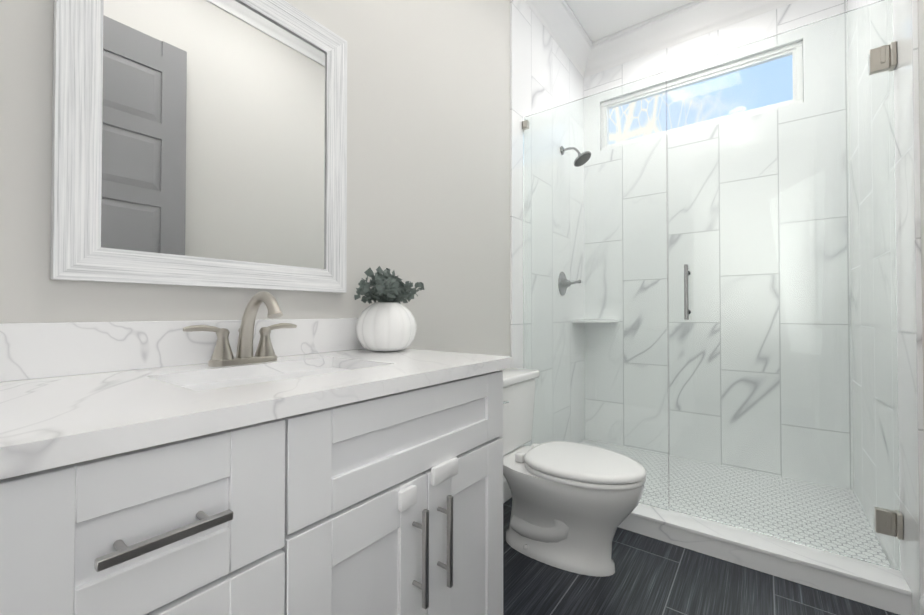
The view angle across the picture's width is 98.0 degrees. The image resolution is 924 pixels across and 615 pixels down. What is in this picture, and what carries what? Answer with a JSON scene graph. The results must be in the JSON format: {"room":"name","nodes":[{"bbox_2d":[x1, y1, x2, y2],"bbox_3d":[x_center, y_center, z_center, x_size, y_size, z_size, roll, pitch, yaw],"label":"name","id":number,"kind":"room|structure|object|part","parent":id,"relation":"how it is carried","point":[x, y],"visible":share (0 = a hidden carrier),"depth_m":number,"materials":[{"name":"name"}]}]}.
{"room":"bathroom","nodes":[
{"label":"bathroom","id":0,"kind":"room"},
{"bbox_2d":[0,0,509,475],"bbox_3d":[-0.472,-0.495,1.380,0.120,3.080,4.870,-1,-1,37],"label":"wall","id":1,"kind":"structure","parent":0,"point":[428,144],"depth_m":1.55,"materials":[{"name":"white paint"}]},
{"bbox_2d":[50,0,346,292],"bbox_3d":[-0.605,-0.476,1.077,0.029,0.846,0.692,-1,-1,37],"label":"mirror","id":2,"kind":"object","parent":1,"relation":"attached to","point":[202,143],"visible":0.96,"depth_m":1.00,"materials":[{"name":"white wood"}]},
{"bbox_2d":[101,0,325,268],"bbox_3d":[-0.609,-0.476,1.080,0.012,0.710,0.556,-1,-1,37],"label":"mirror glass","id":3,"kind":"object","parent":2,"relation":"attached to","point":[213,112],"depth_m":1.03,"materials":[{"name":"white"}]},
{"bbox_2d":[503,476,511,502],"bbox_3d":[-0.017,0.983,1.854,0.014,0.135,0.986,-1,-1,37],"label":"baseboard","id":4,"kind":"structure","parent":1,"relation":"attached to","point":[507,495],"depth_m":2.19,"materials":[{"name":"white"}]},
{"bbox_2d":[510,0,583,445],"bbox_3d":[0.621,-0.413,2.724,0.012,2.950,1.143,-1,-1,37],"label":"tiled wall","id":5,"kind":"structure","parent":1,"relation":"attached to","point":[545,74],"depth_m":2.37,"materials":[{"name":"tile"}]},
{"bbox_2d":[525,0,592,77],"bbox_3d":[0.073,-1.936,1.926,0.118,0.185,3.130,-1,-1,37],"label":"crown molding","id":6,"kind":"structure","parent":5,"relation":"attached to","point":[583,52],"depth_m":2.79,"materials":[{"name":"white"}]},
{"bbox_2d":[566,0,694,41],"bbox_3d":[0.194,-2.091,0.900,1.785,0.100,4.870,-1,-1,37],"label":"ceiling","id":7,"kind":"structure","parent":0,"point":[599,19],"depth_m":2.75,"materials":[{"name":"white paint"}]},
{"bbox_2d":[503,497,898,614],"bbox_3d":[0.194,1.089,0.860,1.785,0.100,4.870,-1,-1,37],"label":"floor","id":8,"kind":"structure","parent":0,"point":[651,576],"depth_m":1.50,"materials":[{"name":"tile"}]},
{"bbox_2d":[0,291,513,614],"bbox_3d":[-0.371,0.500,0.911,0.588,1.079,1.015,-1,-1,37],"label":"bathroom vanity","id":9,"kind":"object","parent":8,"relation":"on","point":[248,464],"visible":1,"depth_m":0.67,"materials":[{"name":"white wood"}]},
{"bbox_3d":[-0.376,0.270,0.499,0.020,0.195,0.317,-1,-1,37],"label":"drawer","id":10,"kind":"part","parent":9,"relation":"part of","materials":[{"name":"white wood"}]},
{"bbox_3d":[-0.358,0.274,0.487,0.039,0.011,0.136,-1,-1,37],"label":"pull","id":11,"kind":"part","parent":9,"relation":"part of","materials":[{"name":"silver metal"}]},
{"bbox_3d":[-0.376,0.507,0.496,0.020,0.264,0.317,-1,-1,37],"label":"drawer","id":12,"kind":"part","parent":9,"relation":"part of","materials":[{"name":"white wood"}]},
{"bbox_2d":[0,318,513,479],"bbox_3d":[-0.380,0.100,0.923,0.564,0.138,1.015,-1,-1,37],"label":"countertop","id":13,"kind":"structure","parent":9,"relation":"on","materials":[{"name":"stone"}]},
{"bbox_2d":[183,291,296,366],"bbox_3d":[-0.497,0.051,0.980,0.192,0.179,0.275,-1,-1,37],"label":"faucet","id":14,"kind":"object","parent":13,"relation":"on","point":[222,356],"depth_m":0.99,"materials":[{"name":"silver metal"}]},
{"bbox_2d":[354,266,423,351],"bbox_3d":[-0.229,0.003,1.347,0.232,0.281,0.262,-1,-1,37],"label":"vase","id":15,"kind":"object","parent":13,"relation":"on","point":[386,322],"visible":1,"depth_m":1.28,"materials":[{"name":"white ceramic"}]},
{"bbox_3d":[-0.181,0.643,0.754,0.020,0.559,0.322,-1,-1,37],"label":"door","id":16,"kind":"part","parent":9,"relation":"part of","materials":[{"name":"white wood"}]},
{"bbox_3d":[-0.086,0.516,0.833,0.039,0.198,0.011,-1,-1,37],"label":"pull door","id":17,"kind":"part","parent":9,"relation":"part of","materials":[{"name":"silver metal"}]},
{"bbox_3d":[-0.038,0.517,0.897,0.039,0.198,0.011,-1,-1,37],"label":"pull door","id":18,"kind":"part","parent":9,"relation":"part of","materials":[{"name":"silver metal"}]},
{"bbox_3d":[0.014,0.646,1.013,0.020,0.559,0.318,-1,-1,37],"label":"door","id":19,"kind":"part","parent":9,"relation":"part of","materials":[{"name":"white wood"}]},
{"bbox_2d":[499,368,645,576],"bbox_3d":[0.388,0.682,1.752,0.770,0.735,0.480,-1,-1,37],"label":"toilet","id":20,"kind":"object","parent":8,"relation":"on","point":[574,505],"visible":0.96,"depth_m":1.61,"materials":[{"name":"white ceramic"}]},
{"bbox_3d":[0.168,0.496,1.919,0.220,0.359,0.480,-1,-1,37],"label":"tank","id":21,"kind":"part","parent":20,"relation":"part of","materials":[{"name":"white ceramic"}]},
{"bbox_3d":[0.491,0.648,1.675,0.512,0.050,0.378,-1,-1,37],"label":"seat","id":22,"kind":"part","parent":20,"relation":"part of","materials":[{"name":"white plastic"}]},
{"bbox_2d":[918,0,923,418],"bbox_3d":[0.859,-0.507,0.380,0.120,3.080,4.870,-1,-1,37],"label":"wall","id":23,"kind":"structure","parent":0,"point":[921,58],"depth_m":1.27,"materials":[{"name":"white paint"}]},
{"bbox_2d":[847,0,923,614],"bbox_3d":[1.824,-0.425,1.773,0.012,2.950,1.218,-1,-1,37],"label":"tiled wall","id":24,"kind":"structure","parent":23,"relation":"attached to","point":[908,280],"depth_m":1.34,"materials":[{"name":"tile"}]},
{"bbox_2d":[618,503,911,614],"bbox_3d":[0.943,1.005,1.858,1.521,0.092,0.144,-1,-1,37],"label":"shower curb","id":25,"kind":"structure","parent":24,"relation":"attached to","point":[878,586],"depth_m":1.57,"materials":[{"name":"stone"}]},
{"bbox_2d":[522,0,902,570],"bbox_3d":[0.962,-0.085,1.897,1.519,2.088,0.080,-1,-1,37],"label":"glass","id":26,"kind":"object","parent":25,"relation":"on","point":[764,308],"visible":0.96,"depth_m":1.74,"materials":[{"name":"clear glass"}]},
{"bbox_3d":[1.031,-0.069,1.838,0.021,0.250,0.068,-1,-1,37],"label":"handle","id":27,"kind":"part","parent":26,"relation":"part of","materials":[{"name":"silver metal"}]},
{"bbox_3d":[1.276,-0.092,1.679,0.745,2.078,0.010,-1,-1,37],"label":"door","id":28,"kind":"part","parent":26,"relation":"part of","materials":[{"name":"clear glass"}]},
{"bbox_2d":[920,595,923,614],"bbox_3d":[0.886,0.967,0.510,0.014,0.135,1.900,-1,-1,37],"label":"baseboard","id":29,"kind":"structure","parent":24,"relation":"attached to","point":[922,597],"depth_m":1.26,"materials":[{"name":"white wood"}]},
{"bbox_3d":[1.620,-0.478,2.778,1.545,3.080,0.120,-1,-1,37],"label":"wall","id":30,"kind":"structure","parent":0,"visible":0},
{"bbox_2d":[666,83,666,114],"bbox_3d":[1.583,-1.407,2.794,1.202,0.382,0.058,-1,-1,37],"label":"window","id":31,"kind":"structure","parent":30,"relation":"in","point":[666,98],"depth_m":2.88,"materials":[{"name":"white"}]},
{"bbox_2d":[584,0,846,429],"bbox_3d":[1.581,-0.413,2.725,1.545,2.950,0.012,-1,-1,37],"label":"tiled wall","id":32,"kind":"structure","parent":30,"relation":"attached to","point":[797,14],"depth_m":2.66,"materials":[{"name":"tile"}]},
{"bbox_2d":[589,0,799,73],"bbox_3d":[1.543,-1.926,2.706,1.290,0.185,0.118,-1,-1,37],"label":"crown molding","id":33,"kind":"structure","parent":32,"relation":"attached to","point":[697,18],"depth_m":2.77,"materials":[{"name":"white"}]}
]}

